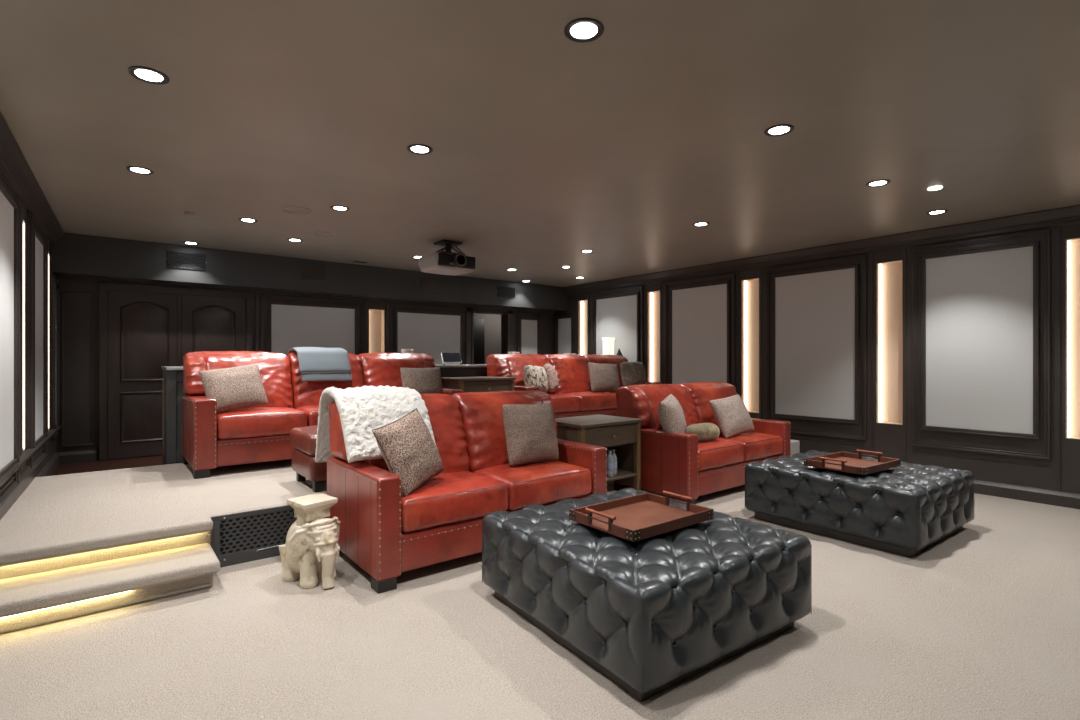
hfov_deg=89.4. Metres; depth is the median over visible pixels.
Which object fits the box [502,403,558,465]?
pillow
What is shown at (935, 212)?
recessed light
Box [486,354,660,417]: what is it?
sofa
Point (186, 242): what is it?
recessed light
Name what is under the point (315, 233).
ceiling speaker
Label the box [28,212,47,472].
wall panel
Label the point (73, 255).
soffit
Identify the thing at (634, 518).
serving tray
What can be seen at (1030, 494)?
baseboard
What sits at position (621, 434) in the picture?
side table
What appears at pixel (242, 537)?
vent
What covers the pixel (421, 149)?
recessed light
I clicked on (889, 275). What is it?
niche
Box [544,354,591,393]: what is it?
cushion
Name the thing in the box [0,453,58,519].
baseboard
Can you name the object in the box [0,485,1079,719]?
floor
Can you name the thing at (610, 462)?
water bottle
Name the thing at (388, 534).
loveseat
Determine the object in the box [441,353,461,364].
tablet stand
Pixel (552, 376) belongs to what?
pillow
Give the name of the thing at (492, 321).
wall
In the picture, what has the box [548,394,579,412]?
seat cushion
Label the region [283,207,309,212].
grille
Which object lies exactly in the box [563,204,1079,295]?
trim
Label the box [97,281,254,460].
door
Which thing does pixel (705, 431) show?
bolster pillow
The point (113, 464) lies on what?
floor
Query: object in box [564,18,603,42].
recessed light
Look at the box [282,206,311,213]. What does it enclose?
ceiling speaker
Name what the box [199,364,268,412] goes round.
pillow
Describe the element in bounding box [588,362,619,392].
pillow
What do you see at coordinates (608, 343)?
table lamp
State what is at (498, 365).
cushion
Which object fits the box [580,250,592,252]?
recessed light
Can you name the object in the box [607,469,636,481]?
shelf
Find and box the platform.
[0,459,613,579]
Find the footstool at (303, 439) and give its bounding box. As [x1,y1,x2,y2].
[290,425,326,491]
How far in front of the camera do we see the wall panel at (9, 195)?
3.59 m
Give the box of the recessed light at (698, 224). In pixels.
[693,222,709,226]
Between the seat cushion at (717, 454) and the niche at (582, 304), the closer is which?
the seat cushion at (717, 454)
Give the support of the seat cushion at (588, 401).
on the sofa at (573, 397)
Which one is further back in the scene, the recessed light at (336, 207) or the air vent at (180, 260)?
the air vent at (180, 260)
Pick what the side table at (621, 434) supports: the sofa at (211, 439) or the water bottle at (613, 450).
the water bottle at (613, 450)
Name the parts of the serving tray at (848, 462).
handle, handle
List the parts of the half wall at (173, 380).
edge trim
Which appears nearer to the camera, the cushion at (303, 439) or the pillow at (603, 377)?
the cushion at (303, 439)
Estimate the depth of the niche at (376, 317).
8.29 m
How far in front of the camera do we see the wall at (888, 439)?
5.79 m
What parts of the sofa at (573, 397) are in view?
arm, arm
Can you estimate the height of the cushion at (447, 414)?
0.618 m
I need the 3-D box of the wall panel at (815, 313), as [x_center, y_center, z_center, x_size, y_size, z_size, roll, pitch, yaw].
[3.277,-0.138,6.560,0.038,2.075,1.182,0,0,-38]
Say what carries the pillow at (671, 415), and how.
on the loveseat at (677, 463)
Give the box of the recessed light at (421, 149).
[407,144,432,154]
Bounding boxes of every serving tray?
[569,491,713,541]
[804,449,900,474]
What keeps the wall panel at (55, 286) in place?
attached to the wall at (51, 447)
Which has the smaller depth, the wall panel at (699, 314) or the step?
the step
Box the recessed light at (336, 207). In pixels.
[330,205,349,210]
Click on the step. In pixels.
(166, 573)
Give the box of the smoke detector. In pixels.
[184,212,195,216]
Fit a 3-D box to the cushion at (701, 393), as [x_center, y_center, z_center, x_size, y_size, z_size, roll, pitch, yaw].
[1.937,0.558,6.117,0.897,0.616,0.458,0,0,-38]
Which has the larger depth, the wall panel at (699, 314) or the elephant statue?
the wall panel at (699, 314)
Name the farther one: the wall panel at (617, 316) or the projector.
the wall panel at (617, 316)
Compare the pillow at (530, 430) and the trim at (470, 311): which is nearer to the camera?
the pillow at (530, 430)
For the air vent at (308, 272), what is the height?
0.181 m
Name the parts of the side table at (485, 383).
leg, drawer, drawer moulding, leg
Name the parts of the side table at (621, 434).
leg, drawer, drawer moulding, leg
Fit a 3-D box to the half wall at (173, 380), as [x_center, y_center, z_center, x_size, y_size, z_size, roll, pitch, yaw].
[-1.363,0.603,7.083,5.806,1.075,0.560,0,0,-38]
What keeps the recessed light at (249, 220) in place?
in the ceiling
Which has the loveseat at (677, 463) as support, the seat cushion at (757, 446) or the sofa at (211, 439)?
the seat cushion at (757, 446)
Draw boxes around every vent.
[165,251,206,270]
[211,505,296,567]
[302,265,324,280]
[421,278,438,290]
[497,286,514,297]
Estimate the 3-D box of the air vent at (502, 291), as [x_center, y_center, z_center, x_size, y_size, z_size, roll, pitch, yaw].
[-0.570,-1.151,9.235,0.404,0.183,0.014,0,0,-38]
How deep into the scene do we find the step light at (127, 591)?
2.70 m
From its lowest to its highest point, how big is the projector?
0.363 m
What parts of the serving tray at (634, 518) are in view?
handle post, handle, handle post, handle post, handle, handle post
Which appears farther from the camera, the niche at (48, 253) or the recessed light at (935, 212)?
the niche at (48, 253)
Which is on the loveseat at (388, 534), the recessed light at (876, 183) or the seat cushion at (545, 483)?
the seat cushion at (545, 483)
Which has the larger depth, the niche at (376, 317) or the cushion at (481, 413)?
the niche at (376, 317)
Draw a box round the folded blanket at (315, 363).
[288,347,351,381]
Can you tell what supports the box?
on the half wall at (173, 380)
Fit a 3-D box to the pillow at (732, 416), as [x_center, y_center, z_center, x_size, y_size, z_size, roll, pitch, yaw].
[2.019,0.585,5.731,0.553,0.426,0.254,0,0,-34]
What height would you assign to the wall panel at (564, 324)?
1.750 m
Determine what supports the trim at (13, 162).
attached to the wall at (51, 447)
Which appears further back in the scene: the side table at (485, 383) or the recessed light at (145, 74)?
the side table at (485, 383)
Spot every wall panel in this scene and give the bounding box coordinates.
[0,165,19,508]
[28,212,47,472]
[52,277,59,437]
[260,294,363,354]
[389,302,465,364]
[517,311,540,354]
[556,311,573,353]
[591,286,642,362]
[665,273,734,385]
[766,255,866,440]
[912,229,1050,459]
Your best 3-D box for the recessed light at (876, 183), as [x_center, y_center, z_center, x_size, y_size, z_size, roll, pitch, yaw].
[2.559,-1.336,4.133,0.160,0.008,0.160,0,0,-38]
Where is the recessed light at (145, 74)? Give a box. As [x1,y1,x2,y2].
[128,66,169,84]
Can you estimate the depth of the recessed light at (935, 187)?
4.24 m
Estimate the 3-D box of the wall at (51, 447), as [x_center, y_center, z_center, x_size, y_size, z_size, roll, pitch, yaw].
[-2.051,-0.020,1.507,0.160,2.640,11.318,0,0,-37]
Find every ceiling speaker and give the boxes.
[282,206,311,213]
[314,232,333,235]
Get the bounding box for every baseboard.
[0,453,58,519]
[57,449,96,464]
[974,479,1079,508]
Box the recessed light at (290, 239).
[287,238,302,241]
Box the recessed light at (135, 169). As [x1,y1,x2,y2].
[126,166,153,174]
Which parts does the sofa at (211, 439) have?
arm, nailhead trim, arm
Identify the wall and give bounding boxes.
[0,201,55,492]
[56,279,554,460]
[162,364,486,464]
[474,313,500,363]
[555,224,1079,493]
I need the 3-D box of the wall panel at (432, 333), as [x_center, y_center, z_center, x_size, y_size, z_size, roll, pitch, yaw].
[-1.754,-0.098,8.726,1.367,1.555,0.038,0,0,-38]
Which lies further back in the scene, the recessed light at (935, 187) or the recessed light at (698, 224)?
the recessed light at (698, 224)
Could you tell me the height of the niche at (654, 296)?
1.765 m
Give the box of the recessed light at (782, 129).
[764,124,793,136]
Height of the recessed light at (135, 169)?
0.008 m
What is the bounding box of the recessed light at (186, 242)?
[183,241,198,244]
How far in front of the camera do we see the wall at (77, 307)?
6.13 m
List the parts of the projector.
casing, panel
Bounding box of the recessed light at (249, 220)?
[239,218,256,222]
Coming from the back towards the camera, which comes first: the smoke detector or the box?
the box
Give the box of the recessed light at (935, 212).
[926,210,947,214]
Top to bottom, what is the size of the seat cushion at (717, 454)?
0.228 m
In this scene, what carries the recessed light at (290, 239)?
in the ceiling
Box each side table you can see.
[441,376,515,392]
[555,414,642,489]
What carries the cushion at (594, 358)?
on the sofa at (573, 397)
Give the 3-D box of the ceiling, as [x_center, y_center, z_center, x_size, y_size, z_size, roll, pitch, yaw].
[0.784,-1.390,3.739,7.770,0.100,11.610,0,0,-38]
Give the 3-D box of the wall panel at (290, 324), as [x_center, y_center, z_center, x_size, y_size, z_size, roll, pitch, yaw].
[-3.142,-0.098,7.627,1.381,1.555,0.038,0,0,-38]
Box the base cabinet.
[790,440,799,455]
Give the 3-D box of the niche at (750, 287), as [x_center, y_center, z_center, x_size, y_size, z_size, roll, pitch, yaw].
[2.831,-0.188,7.262,0.126,1.765,0.255,0,0,-38]
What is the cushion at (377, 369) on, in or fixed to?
on the sofa at (211, 439)
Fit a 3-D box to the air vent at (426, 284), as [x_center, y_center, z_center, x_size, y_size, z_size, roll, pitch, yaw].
[-1.678,-1.151,8.357,0.301,0.179,0.012,0,0,-38]
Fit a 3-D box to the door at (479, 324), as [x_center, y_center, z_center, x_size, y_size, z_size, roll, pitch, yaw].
[-1.392,0.165,10.605,0.720,1.950,0.040,0,0,-38]
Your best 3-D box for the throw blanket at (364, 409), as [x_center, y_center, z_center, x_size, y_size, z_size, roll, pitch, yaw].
[-1.135,0.453,3.753,0.602,0.552,0.727,0,0,-38]
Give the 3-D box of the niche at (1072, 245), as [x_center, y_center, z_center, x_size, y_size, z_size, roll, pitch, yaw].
[4.792,-0.188,4.784,0.126,1.765,0.255,0,0,-38]
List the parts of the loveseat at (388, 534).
arm, nailhead trim, nailhead trim, nailhead trim, arm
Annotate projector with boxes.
[418,239,475,275]
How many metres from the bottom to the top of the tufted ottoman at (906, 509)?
0.461 m
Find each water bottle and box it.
[607,451,613,476]
[612,449,616,474]
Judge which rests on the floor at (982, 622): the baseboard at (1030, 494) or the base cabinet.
the base cabinet
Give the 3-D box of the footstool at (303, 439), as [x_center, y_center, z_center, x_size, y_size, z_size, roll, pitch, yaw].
[-1.542,0.739,4.365,0.737,0.451,0.579,0,0,-38]
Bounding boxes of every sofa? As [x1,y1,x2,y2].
[182,351,462,478]
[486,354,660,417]
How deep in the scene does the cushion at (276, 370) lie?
5.20 m
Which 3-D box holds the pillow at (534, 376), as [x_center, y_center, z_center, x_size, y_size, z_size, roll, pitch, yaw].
[-0.057,0.249,6.996,0.396,0.374,0.257,0,0,-45]
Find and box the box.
[401,349,412,352]
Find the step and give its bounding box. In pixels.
[0,543,219,633]
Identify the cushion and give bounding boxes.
[183,351,293,408]
[217,407,306,438]
[287,352,363,408]
[290,425,317,455]
[297,405,318,425]
[329,393,469,472]
[357,353,434,386]
[401,471,507,532]
[451,390,556,472]
[473,461,591,510]
[486,354,555,393]
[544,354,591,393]
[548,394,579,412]
[561,392,616,410]
[581,354,627,386]
[616,384,699,429]
[679,382,736,432]
[698,439,743,470]
[717,432,782,461]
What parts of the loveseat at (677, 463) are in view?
arm, nailhead trim, arm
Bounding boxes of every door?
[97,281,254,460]
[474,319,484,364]
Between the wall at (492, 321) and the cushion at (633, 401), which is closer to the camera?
the cushion at (633, 401)
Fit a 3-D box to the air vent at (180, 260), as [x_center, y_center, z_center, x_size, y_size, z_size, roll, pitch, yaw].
[-4.147,-1.163,6.404,0.411,0.200,0.014,0,0,-38]
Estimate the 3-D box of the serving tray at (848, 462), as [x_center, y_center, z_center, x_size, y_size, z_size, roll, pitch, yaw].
[2.436,0.781,4.262,0.611,0.088,0.457,0,0,-35]
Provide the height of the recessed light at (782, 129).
0.008 m
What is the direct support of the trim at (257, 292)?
attached to the wall at (77, 307)
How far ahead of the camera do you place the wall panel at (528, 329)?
9.96 m
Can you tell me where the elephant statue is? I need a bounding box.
[279,493,340,588]
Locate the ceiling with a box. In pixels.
[0,0,1079,286]
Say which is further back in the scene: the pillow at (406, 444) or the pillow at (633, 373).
the pillow at (633, 373)
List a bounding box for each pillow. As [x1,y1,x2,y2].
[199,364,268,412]
[372,408,444,496]
[400,367,442,393]
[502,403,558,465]
[523,365,548,392]
[543,364,558,391]
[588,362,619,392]
[620,362,646,386]
[658,394,686,432]
[686,423,719,441]
[710,394,753,438]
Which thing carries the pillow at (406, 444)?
on the loveseat at (388, 534)
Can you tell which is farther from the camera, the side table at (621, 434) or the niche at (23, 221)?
the side table at (621, 434)
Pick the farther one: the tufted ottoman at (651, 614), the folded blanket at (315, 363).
the folded blanket at (315, 363)
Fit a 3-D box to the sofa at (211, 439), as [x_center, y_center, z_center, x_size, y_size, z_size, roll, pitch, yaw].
[-2.098,0.439,5.543,2.508,1.053,0.923,0,0,-38]
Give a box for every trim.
[0,111,63,244]
[0,198,60,491]
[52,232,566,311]
[56,276,555,447]
[466,307,512,364]
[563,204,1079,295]
[588,226,1060,490]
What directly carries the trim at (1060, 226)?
attached to the wall at (888, 439)
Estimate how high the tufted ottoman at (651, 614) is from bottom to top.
0.461 m
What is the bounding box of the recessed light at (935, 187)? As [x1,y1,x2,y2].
[928,186,941,190]
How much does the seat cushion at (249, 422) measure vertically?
0.229 m
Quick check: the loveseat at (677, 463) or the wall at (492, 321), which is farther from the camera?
the wall at (492, 321)
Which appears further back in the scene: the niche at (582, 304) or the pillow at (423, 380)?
the niche at (582, 304)
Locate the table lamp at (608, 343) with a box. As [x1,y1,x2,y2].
[602,337,614,354]
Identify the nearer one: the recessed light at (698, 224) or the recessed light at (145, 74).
the recessed light at (145, 74)
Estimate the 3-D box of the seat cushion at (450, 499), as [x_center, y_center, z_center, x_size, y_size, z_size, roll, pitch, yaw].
[-0.680,0.891,3.590,0.754,0.229,0.636,0,0,-38]
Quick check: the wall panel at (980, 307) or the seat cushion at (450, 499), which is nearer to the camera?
the seat cushion at (450, 499)
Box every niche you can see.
[23,221,24,449]
[48,253,48,428]
[369,309,384,352]
[578,300,586,354]
[648,291,659,381]
[742,278,758,412]
[876,260,902,424]
[1066,238,1079,438]
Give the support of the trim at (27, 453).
attached to the wall at (51, 447)
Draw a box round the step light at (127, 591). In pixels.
[3,591,128,617]
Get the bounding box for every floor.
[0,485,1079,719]
[51,455,162,475]
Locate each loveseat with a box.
[327,390,606,593]
[614,382,790,504]
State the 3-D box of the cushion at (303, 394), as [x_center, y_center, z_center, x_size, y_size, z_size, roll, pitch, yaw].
[-2.232,0.222,5.712,0.729,0.616,0.456,0,0,-38]
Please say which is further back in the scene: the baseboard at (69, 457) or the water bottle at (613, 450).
the baseboard at (69, 457)
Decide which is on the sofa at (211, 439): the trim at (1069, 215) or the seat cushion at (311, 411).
the seat cushion at (311, 411)
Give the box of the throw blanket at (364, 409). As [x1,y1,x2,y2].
[315,385,437,462]
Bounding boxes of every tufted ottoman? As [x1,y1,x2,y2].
[482,488,811,700]
[745,450,974,556]
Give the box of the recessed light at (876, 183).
[866,180,890,186]
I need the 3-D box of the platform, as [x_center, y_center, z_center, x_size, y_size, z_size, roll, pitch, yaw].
[-0.702,1.133,5.770,7.260,0.335,2.320,0,0,-38]

